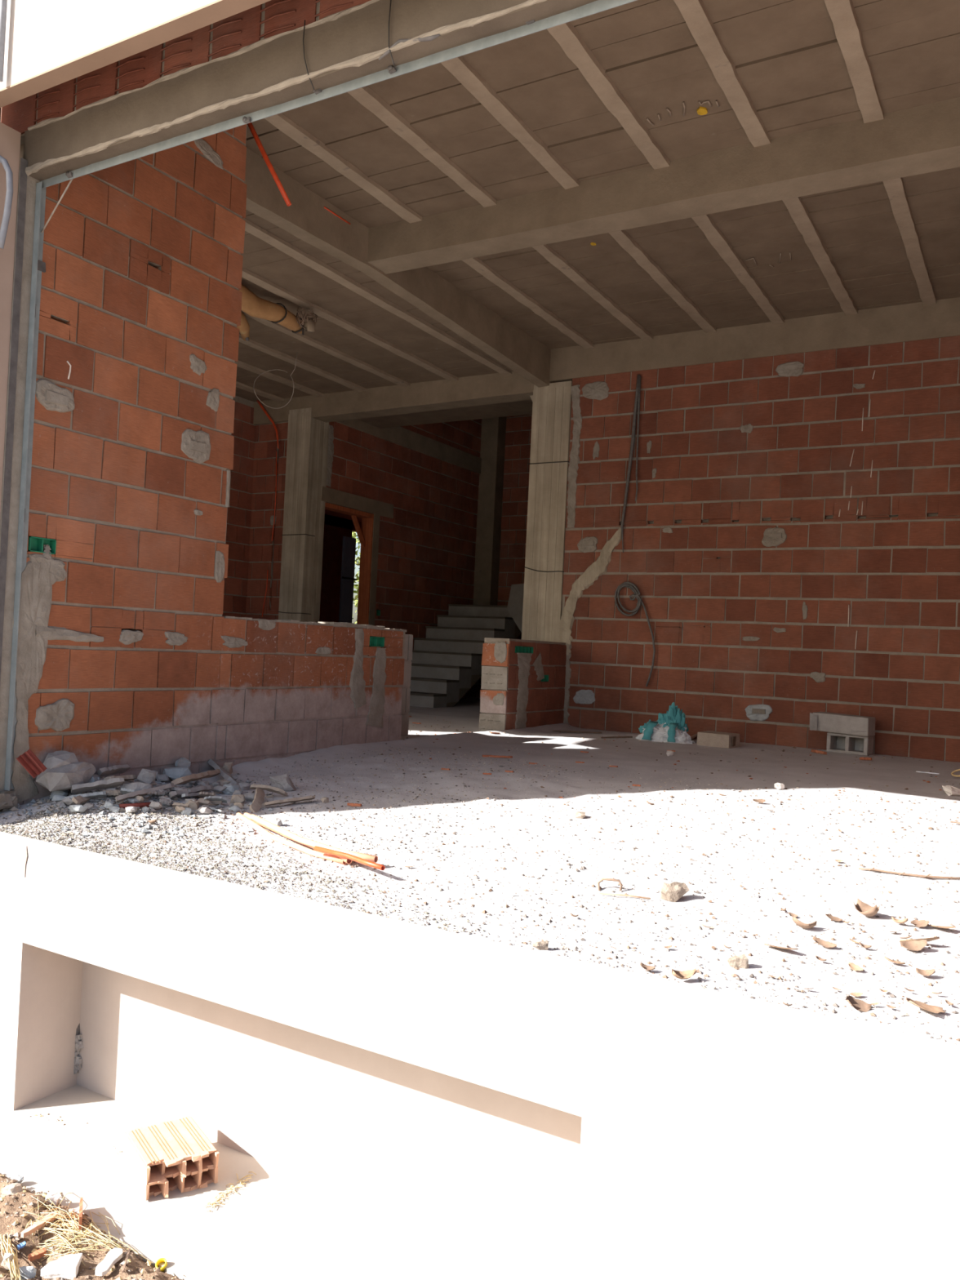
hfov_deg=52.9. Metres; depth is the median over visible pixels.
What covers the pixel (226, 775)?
plaster slab
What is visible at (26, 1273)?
stone
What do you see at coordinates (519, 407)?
slab
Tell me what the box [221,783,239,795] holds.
fragment
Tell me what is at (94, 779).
lump
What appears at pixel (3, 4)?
conduit pipe
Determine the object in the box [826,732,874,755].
concrete block
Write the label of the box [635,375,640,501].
cable
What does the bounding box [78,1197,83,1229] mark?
shard
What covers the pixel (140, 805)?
stub
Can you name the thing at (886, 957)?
dry leaf
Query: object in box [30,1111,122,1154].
apron grit
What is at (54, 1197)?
stone
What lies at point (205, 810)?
fragment
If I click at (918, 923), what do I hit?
dry leaf
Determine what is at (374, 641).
junction box
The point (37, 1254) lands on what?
shard
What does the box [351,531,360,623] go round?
shrub
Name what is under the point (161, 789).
fragment
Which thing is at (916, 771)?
strip
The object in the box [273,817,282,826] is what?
stone
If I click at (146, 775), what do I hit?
wedge
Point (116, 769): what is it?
plaster slab
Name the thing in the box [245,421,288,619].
wall
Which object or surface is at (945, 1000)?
dry leaf
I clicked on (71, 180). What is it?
rod
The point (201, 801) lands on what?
fragment
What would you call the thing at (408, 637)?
wall
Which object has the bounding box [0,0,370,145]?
wall
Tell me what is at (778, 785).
stone
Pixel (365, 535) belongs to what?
door frame
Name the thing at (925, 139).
beam
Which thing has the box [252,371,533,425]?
beam
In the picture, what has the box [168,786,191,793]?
plaster piece
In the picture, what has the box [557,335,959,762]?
wall
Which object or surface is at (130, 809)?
fragment
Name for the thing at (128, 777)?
plaster slab
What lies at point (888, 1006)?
dry leaf
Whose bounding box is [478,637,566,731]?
wall pier
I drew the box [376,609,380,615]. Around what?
junction box
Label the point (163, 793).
plaster piece
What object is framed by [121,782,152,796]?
lump
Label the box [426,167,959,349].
ceiling
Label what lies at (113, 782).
plaster slab
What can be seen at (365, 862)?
conduit
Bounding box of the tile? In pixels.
[16,748,46,777]
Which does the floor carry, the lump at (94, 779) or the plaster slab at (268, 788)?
the plaster slab at (268, 788)
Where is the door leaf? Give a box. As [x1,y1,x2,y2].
[338,536,357,622]
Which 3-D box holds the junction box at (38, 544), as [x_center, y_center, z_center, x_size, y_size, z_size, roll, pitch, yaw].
[-1.969,-0.423,4.318,0.041,0.066,0.130,2,-1,30]
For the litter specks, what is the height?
0.186 m
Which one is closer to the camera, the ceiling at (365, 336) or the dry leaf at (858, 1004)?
the dry leaf at (858, 1004)
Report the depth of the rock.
3.20 m
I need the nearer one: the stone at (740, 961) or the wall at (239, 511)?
the stone at (740, 961)
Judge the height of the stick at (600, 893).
0.013 m
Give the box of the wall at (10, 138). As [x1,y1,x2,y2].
[0,122,21,518]
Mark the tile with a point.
(28, 760)
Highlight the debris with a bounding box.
[324,720,959,841]
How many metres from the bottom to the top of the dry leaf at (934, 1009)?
0.030 m
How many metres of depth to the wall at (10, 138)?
4.13 m
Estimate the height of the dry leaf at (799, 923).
0.038 m
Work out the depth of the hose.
8.72 m
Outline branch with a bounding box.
[858,867,959,879]
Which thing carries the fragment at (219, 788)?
on the floor
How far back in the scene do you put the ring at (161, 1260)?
2.23 m
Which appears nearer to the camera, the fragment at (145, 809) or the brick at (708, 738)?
the fragment at (145, 809)
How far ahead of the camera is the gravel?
3.64 m
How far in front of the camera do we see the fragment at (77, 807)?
4.08 m
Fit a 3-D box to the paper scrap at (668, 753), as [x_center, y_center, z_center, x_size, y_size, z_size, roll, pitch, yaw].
[1.354,0.807,6.873,0.055,0.041,0.037,3,-1,0]
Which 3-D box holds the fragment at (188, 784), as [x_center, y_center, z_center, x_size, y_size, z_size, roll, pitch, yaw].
[-1.424,0.710,4.715,0.040,0.020,0.025,3,-1,0]
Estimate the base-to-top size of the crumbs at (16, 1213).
0.075 m
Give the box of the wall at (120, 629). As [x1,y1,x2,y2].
[9,124,406,804]
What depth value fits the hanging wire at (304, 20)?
3.39 m
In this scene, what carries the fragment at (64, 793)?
on the floor
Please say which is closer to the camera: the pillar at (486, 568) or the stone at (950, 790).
the stone at (950, 790)
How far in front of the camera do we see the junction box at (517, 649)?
8.36 m
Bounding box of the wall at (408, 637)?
[400,634,413,736]
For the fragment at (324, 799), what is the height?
0.031 m
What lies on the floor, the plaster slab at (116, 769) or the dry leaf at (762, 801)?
the dry leaf at (762, 801)
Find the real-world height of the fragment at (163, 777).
0.038 m
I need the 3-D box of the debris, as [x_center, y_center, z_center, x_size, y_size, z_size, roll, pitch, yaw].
[0.639,0.788,6.836,6.412,0.084,3.915,2,-1,30]
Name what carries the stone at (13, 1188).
on the debris pile
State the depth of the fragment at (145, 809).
4.18 m
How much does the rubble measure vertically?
0.056 m
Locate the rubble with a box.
[204,795,226,813]
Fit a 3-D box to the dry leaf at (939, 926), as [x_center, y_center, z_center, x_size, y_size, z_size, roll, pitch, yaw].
[1.434,0.891,2.998,0.089,0.012,0.056,3,-1,-26]
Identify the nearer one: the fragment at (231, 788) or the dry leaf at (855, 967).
the dry leaf at (855, 967)
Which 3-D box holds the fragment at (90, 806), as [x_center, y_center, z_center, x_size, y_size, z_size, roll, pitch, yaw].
[-1.686,0.718,4.151,0.047,0.035,0.030,3,-1,0]
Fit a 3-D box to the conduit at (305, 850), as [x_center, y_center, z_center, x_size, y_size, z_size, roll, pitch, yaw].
[-0.801,0.796,3.905,0.068,0.054,0.877,3,-1,-40]
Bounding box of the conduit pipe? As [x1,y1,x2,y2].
[0,0,7,82]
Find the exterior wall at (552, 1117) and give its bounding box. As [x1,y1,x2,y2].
[0,831,959,1279]
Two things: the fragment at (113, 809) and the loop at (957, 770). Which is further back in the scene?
the loop at (957, 770)
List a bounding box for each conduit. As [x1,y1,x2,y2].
[235,812,346,864]
[243,812,352,863]
[247,122,291,206]
[249,813,377,862]
[256,400,279,448]
[313,845,385,870]
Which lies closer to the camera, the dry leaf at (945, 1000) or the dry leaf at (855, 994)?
the dry leaf at (945, 1000)
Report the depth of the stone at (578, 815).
4.36 m
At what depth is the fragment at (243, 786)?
4.82 m
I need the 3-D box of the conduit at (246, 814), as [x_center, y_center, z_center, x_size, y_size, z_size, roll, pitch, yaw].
[-0.758,0.792,3.897,0.037,0.053,0.857,3,-1,-40]
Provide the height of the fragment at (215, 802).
0.029 m
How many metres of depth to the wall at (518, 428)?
13.92 m
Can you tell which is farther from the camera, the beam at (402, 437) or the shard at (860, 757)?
the beam at (402, 437)
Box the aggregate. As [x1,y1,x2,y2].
[0,784,484,936]
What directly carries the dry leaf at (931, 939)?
on the floor
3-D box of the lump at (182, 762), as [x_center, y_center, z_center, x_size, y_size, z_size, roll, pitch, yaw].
[-1.546,0.632,4.997,0.047,0.055,0.084,2,-1,37]
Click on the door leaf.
(348, 547)
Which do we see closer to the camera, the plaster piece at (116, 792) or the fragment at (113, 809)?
the fragment at (113, 809)
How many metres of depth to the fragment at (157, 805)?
4.21 m
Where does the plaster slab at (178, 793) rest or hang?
on the floor
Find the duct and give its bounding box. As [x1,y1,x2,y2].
[238,284,318,335]
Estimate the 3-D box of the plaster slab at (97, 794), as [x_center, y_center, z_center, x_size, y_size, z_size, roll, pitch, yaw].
[-1.727,0.685,4.222,0.178,0.050,0.054,3,-1,-27]
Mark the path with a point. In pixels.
(282, 1224)
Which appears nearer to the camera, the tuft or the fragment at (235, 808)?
the tuft
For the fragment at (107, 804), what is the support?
on the aggregate
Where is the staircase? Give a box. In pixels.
[409,583,524,707]
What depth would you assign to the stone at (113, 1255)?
2.19 m
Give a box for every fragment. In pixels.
[48,789,68,799]
[51,795,65,801]
[57,800,66,807]
[62,798,75,804]
[69,804,88,812]
[84,802,93,809]
[102,800,113,808]
[109,805,119,813]
[124,806,137,813]
[127,797,138,803]
[133,795,145,803]
[142,806,150,812]
[149,801,162,808]
[151,786,163,797]
[155,773,168,781]
[160,797,171,806]
[175,805,185,812]
[180,807,191,815]
[184,782,192,787]
[185,798,196,803]
[185,800,199,809]
[191,778,202,783]
[195,780,208,786]
[197,798,210,804]
[198,805,212,813]
[209,800,222,804]
[211,785,226,792]
[220,779,231,786]
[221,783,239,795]
[228,804,240,812]
[231,774,238,780]
[231,789,242,795]
[231,794,244,803]
[234,802,244,807]
[238,782,249,790]
[243,792,254,801]
[320,796,328,803]
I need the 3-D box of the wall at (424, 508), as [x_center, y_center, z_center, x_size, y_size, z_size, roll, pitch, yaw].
[-0.947,-2.159,12.577,0.221,6.100,3.989,2,-1,30]
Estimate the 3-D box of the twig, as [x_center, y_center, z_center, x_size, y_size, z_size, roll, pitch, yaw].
[-0.804,1.409,2.191,0.004,0.018,0.062,3,-1,-7]
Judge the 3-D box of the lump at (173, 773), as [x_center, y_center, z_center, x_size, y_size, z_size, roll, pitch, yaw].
[-1.539,0.685,4.901,0.162,0.086,0.108,3,-1,0]
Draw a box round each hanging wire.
[302,19,315,89]
[388,0,395,69]
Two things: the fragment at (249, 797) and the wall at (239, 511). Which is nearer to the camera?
the fragment at (249, 797)
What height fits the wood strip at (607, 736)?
0.022 m
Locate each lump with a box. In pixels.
[37,762,97,791]
[42,750,77,768]
[88,774,100,782]
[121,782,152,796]
[163,765,192,783]
[175,756,191,767]
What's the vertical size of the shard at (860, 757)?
0.028 m
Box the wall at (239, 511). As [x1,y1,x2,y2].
[222,395,255,617]
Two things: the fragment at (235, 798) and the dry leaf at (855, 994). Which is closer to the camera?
the dry leaf at (855, 994)
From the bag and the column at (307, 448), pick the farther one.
the column at (307, 448)
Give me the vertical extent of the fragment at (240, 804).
0.025 m
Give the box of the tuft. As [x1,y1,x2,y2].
[204,1171,256,1211]
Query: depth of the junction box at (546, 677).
8.76 m
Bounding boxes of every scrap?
[17,1240,26,1249]
[666,750,673,755]
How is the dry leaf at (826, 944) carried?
on the floor
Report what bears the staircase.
on the floor
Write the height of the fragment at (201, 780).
0.039 m
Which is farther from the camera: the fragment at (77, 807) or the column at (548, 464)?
the column at (548, 464)
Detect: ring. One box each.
[155,1257,167,1271]
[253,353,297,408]
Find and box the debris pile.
[0,1173,181,1279]
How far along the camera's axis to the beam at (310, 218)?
7.07 m
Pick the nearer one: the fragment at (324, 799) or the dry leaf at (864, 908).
the dry leaf at (864, 908)
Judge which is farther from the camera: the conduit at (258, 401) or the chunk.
the conduit at (258, 401)
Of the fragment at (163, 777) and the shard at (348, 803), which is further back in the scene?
the fragment at (163, 777)
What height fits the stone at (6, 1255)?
0.042 m
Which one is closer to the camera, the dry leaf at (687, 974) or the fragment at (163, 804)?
the dry leaf at (687, 974)
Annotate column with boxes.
[277,407,328,622]
[521,381,572,642]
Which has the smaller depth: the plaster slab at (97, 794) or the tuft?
the tuft
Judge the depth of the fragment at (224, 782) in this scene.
4.88 m
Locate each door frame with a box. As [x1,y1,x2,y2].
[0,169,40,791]
[324,502,373,624]
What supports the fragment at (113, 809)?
on the crumbs at (39, 802)
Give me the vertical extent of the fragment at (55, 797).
0.028 m
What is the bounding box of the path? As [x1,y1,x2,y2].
[0,1084,550,1279]
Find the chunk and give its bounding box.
[268,773,297,791]
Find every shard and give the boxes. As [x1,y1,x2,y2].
[20,1212,58,1238]
[27,1248,46,1261]
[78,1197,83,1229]
[249,787,265,812]
[346,802,361,806]
[482,755,512,758]
[810,749,826,754]
[859,756,871,759]
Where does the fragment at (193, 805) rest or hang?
on the crumbs at (39, 802)
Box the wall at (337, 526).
[319,509,361,622]
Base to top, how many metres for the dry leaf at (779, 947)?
0.013 m
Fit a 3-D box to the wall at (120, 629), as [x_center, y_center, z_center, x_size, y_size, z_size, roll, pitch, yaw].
[-1.327,-1.040,5.566,0.267,3.720,3.014,2,-1,30]
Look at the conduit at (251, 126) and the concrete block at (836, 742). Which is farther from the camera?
the concrete block at (836, 742)
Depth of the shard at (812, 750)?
7.54 m
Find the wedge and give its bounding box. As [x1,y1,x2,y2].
[137,768,155,784]
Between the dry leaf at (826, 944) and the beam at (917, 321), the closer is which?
the dry leaf at (826, 944)
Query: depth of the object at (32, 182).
4.19 m
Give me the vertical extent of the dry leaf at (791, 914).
0.013 m
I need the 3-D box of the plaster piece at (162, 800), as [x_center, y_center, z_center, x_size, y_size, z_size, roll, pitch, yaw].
[-1.400,0.719,4.301,0.051,0.033,0.038,3,-1,-7]
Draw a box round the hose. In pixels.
[614,582,655,686]
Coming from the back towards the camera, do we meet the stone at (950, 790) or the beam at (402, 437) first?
the beam at (402, 437)
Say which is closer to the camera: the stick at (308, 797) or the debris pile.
the debris pile
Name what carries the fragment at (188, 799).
on the crumbs at (39, 802)
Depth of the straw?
2.28 m
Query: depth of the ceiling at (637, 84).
5.03 m
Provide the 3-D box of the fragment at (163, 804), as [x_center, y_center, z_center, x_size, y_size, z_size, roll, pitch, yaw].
[-1.409,0.726,4.311,0.052,0.041,0.035,3,-1,0]
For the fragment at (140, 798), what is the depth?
4.24 m
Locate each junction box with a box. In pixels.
[27,536,56,554]
[368,636,384,646]
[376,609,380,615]
[515,645,533,653]
[540,675,548,681]
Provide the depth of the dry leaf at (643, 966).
2.55 m
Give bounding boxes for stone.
[0,1182,22,1197]
[0,1253,14,1270]
[11,1174,23,1183]
[18,1266,37,1279]
[39,1253,80,1279]
[44,1191,60,1205]
[94,1247,122,1275]
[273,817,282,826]
[532,941,548,950]
[573,811,585,818]
[727,954,750,968]
[773,782,784,789]
[942,784,959,795]
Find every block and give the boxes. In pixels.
[222,761,232,774]
[809,711,875,736]
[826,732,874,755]
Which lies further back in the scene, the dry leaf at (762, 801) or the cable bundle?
the cable bundle
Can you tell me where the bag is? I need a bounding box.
[635,702,696,743]
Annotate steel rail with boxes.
[40,0,636,188]
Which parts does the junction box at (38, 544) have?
plate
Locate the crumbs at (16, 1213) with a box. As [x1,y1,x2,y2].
[0,1173,182,1279]
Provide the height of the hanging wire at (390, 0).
0.230 m
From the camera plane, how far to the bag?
7.98 m
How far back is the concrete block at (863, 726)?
7.56 m
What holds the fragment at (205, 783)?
on the floor
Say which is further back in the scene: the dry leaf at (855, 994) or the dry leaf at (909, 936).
the dry leaf at (909, 936)
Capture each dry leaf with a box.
[148,818,156,822]
[640,962,655,970]
[671,968,697,979]
[752,799,765,803]
[758,943,798,949]
[786,915,817,928]
[788,911,798,916]
[808,936,836,947]
[813,955,826,960]
[821,913,842,921]
[840,995,872,1012]
[846,992,862,996]
[848,961,862,970]
[852,898,879,916]
[858,942,871,948]
[881,955,905,964]
[886,1004,896,1008]
[888,916,907,923]
[894,939,928,951]
[897,997,946,1013]
[898,935,911,938]
[899,936,939,942]
[910,920,929,927]
[915,968,935,976]
[929,924,956,928]
[944,999,953,1004]
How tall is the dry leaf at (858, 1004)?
0.032 m
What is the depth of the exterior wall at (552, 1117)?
2.30 m
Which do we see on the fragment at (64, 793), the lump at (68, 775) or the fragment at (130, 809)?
the lump at (68, 775)
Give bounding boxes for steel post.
[0,182,46,812]
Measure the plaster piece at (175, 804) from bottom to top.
0.027 m
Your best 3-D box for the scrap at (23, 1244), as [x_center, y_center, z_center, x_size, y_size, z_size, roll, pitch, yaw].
[-1.069,1.412,2.249,0.017,0.010,0.015,3,-1,-39]
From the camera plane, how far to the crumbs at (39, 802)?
4.12 m
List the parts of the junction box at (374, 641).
plate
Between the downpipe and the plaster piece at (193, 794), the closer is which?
the downpipe
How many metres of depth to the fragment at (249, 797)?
4.55 m
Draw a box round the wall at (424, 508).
[321,418,481,697]
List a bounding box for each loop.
[596,877,622,891]
[951,768,959,777]
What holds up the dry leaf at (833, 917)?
on the floor
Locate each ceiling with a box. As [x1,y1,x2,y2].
[235,208,513,401]
[245,0,959,228]
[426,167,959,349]
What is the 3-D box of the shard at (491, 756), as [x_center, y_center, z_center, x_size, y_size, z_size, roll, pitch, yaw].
[0.112,0.745,6.168,0.195,0.017,0.030,3,-1,-1]
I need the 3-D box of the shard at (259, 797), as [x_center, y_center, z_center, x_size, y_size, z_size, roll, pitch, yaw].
[-1.038,0.751,4.520,0.053,0.087,0.309,3,-1,-7]
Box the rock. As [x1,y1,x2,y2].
[659,880,688,902]
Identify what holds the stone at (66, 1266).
on the debris pile
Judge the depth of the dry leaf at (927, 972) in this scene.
2.60 m
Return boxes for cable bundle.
[620,374,639,552]
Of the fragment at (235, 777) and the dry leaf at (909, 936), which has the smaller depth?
the dry leaf at (909, 936)
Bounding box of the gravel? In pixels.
[0,746,959,1044]
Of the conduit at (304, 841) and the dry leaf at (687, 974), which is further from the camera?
the conduit at (304, 841)
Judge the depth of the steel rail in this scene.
3.36 m
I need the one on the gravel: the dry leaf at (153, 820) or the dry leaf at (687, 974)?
the dry leaf at (153, 820)
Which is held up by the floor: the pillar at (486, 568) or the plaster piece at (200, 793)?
the plaster piece at (200, 793)
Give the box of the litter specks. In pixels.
[4,786,959,1040]
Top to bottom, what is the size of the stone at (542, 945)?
0.023 m
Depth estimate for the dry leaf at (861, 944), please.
2.80 m
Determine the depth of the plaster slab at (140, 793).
4.29 m
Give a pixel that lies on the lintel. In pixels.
(352, 43)
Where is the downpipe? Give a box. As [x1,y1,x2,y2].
[0,155,13,248]
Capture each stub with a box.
[119,801,155,808]
[236,311,249,341]
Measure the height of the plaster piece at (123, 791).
0.036 m
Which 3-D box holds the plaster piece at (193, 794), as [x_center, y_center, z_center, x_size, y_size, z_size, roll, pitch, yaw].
[-1.328,0.717,4.470,0.030,0.037,0.193,3,-1,11]
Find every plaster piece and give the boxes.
[71,795,90,804]
[102,789,119,795]
[120,787,136,794]
[142,788,166,795]
[160,797,172,805]
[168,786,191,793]
[172,802,189,807]
[181,792,198,797]
[197,791,215,796]
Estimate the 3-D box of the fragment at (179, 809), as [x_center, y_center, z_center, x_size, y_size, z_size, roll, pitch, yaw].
[-1.315,0.743,4.240,0.049,0.027,0.030,3,-1,0]
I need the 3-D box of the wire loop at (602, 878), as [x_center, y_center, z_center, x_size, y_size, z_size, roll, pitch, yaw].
[0.447,0.844,3.321,0.088,0.050,0.024,3,-1,8]
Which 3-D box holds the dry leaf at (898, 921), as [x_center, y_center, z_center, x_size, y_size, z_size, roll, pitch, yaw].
[1.307,0.874,3.014,0.056,0.024,0.021,2,-1,29]
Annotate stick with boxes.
[263,795,315,805]
[599,892,650,899]
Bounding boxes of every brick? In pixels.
[122,1115,219,1200]
[697,730,740,748]
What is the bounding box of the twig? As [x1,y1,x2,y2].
[121,1247,130,1272]
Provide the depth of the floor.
3.88 m
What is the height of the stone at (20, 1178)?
0.026 m
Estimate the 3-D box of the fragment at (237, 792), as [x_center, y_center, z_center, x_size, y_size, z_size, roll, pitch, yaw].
[-1.162,0.732,4.624,0.046,0.029,0.032,3,-1,0]
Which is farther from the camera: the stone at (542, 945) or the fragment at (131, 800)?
the fragment at (131, 800)
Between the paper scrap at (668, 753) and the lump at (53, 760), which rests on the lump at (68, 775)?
the lump at (53, 760)
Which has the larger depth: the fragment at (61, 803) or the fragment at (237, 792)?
the fragment at (237, 792)
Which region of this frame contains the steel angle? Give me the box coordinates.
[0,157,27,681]
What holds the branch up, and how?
on the floor
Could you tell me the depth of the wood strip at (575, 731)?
8.49 m
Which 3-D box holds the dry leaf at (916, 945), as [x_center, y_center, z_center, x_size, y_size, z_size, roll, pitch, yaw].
[1.248,0.879,2.786,0.081,0.030,0.048,3,-1,-15]
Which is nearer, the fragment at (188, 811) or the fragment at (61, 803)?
the fragment at (61, 803)
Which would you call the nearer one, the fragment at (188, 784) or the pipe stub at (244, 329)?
the fragment at (188, 784)
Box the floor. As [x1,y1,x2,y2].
[0,697,959,1044]
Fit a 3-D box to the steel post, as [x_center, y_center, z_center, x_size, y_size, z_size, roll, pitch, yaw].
[-2.012,-0.622,4.175,0.103,2.760,0.177,2,-1,30]
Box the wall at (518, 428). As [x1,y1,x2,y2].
[476,413,532,697]
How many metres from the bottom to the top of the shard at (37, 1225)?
0.013 m
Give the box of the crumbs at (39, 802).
[0,775,340,860]
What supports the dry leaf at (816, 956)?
on the floor
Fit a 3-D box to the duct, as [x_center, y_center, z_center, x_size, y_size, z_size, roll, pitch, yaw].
[-1.732,-2.622,7.606,0.928,0.266,0.278,3,-1,-40]
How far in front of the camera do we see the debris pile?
2.27 m
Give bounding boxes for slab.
[62,791,106,799]
[71,777,124,793]
[97,764,130,777]
[103,774,136,781]
[115,782,174,801]
[168,784,213,799]
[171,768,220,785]
[207,758,236,785]
[249,784,287,795]
[356,400,533,428]
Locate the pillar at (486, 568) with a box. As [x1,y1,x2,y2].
[472,416,506,604]
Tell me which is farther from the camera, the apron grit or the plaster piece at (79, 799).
the plaster piece at (79, 799)
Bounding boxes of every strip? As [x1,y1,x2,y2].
[552,729,602,733]
[600,736,632,738]
[915,770,939,773]
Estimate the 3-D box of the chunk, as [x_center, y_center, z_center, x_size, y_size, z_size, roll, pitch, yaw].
[-0.987,0.723,4.850,0.137,0.100,0.100,3,-1,15]
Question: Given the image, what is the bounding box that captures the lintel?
[23,0,599,181]
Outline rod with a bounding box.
[40,178,73,233]
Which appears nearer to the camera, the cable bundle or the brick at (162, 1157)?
the brick at (162, 1157)
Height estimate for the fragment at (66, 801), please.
0.031 m
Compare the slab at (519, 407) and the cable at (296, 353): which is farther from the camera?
the slab at (519, 407)
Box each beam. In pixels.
[244,147,551,386]
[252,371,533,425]
[335,418,481,473]
[367,97,959,274]
[549,297,959,382]
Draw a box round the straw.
[0,1191,152,1279]
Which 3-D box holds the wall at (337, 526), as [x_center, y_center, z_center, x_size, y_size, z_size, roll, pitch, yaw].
[-1.344,-0.643,15.710,3.520,3.300,8.680,2,-1,30]
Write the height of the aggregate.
0.150 m

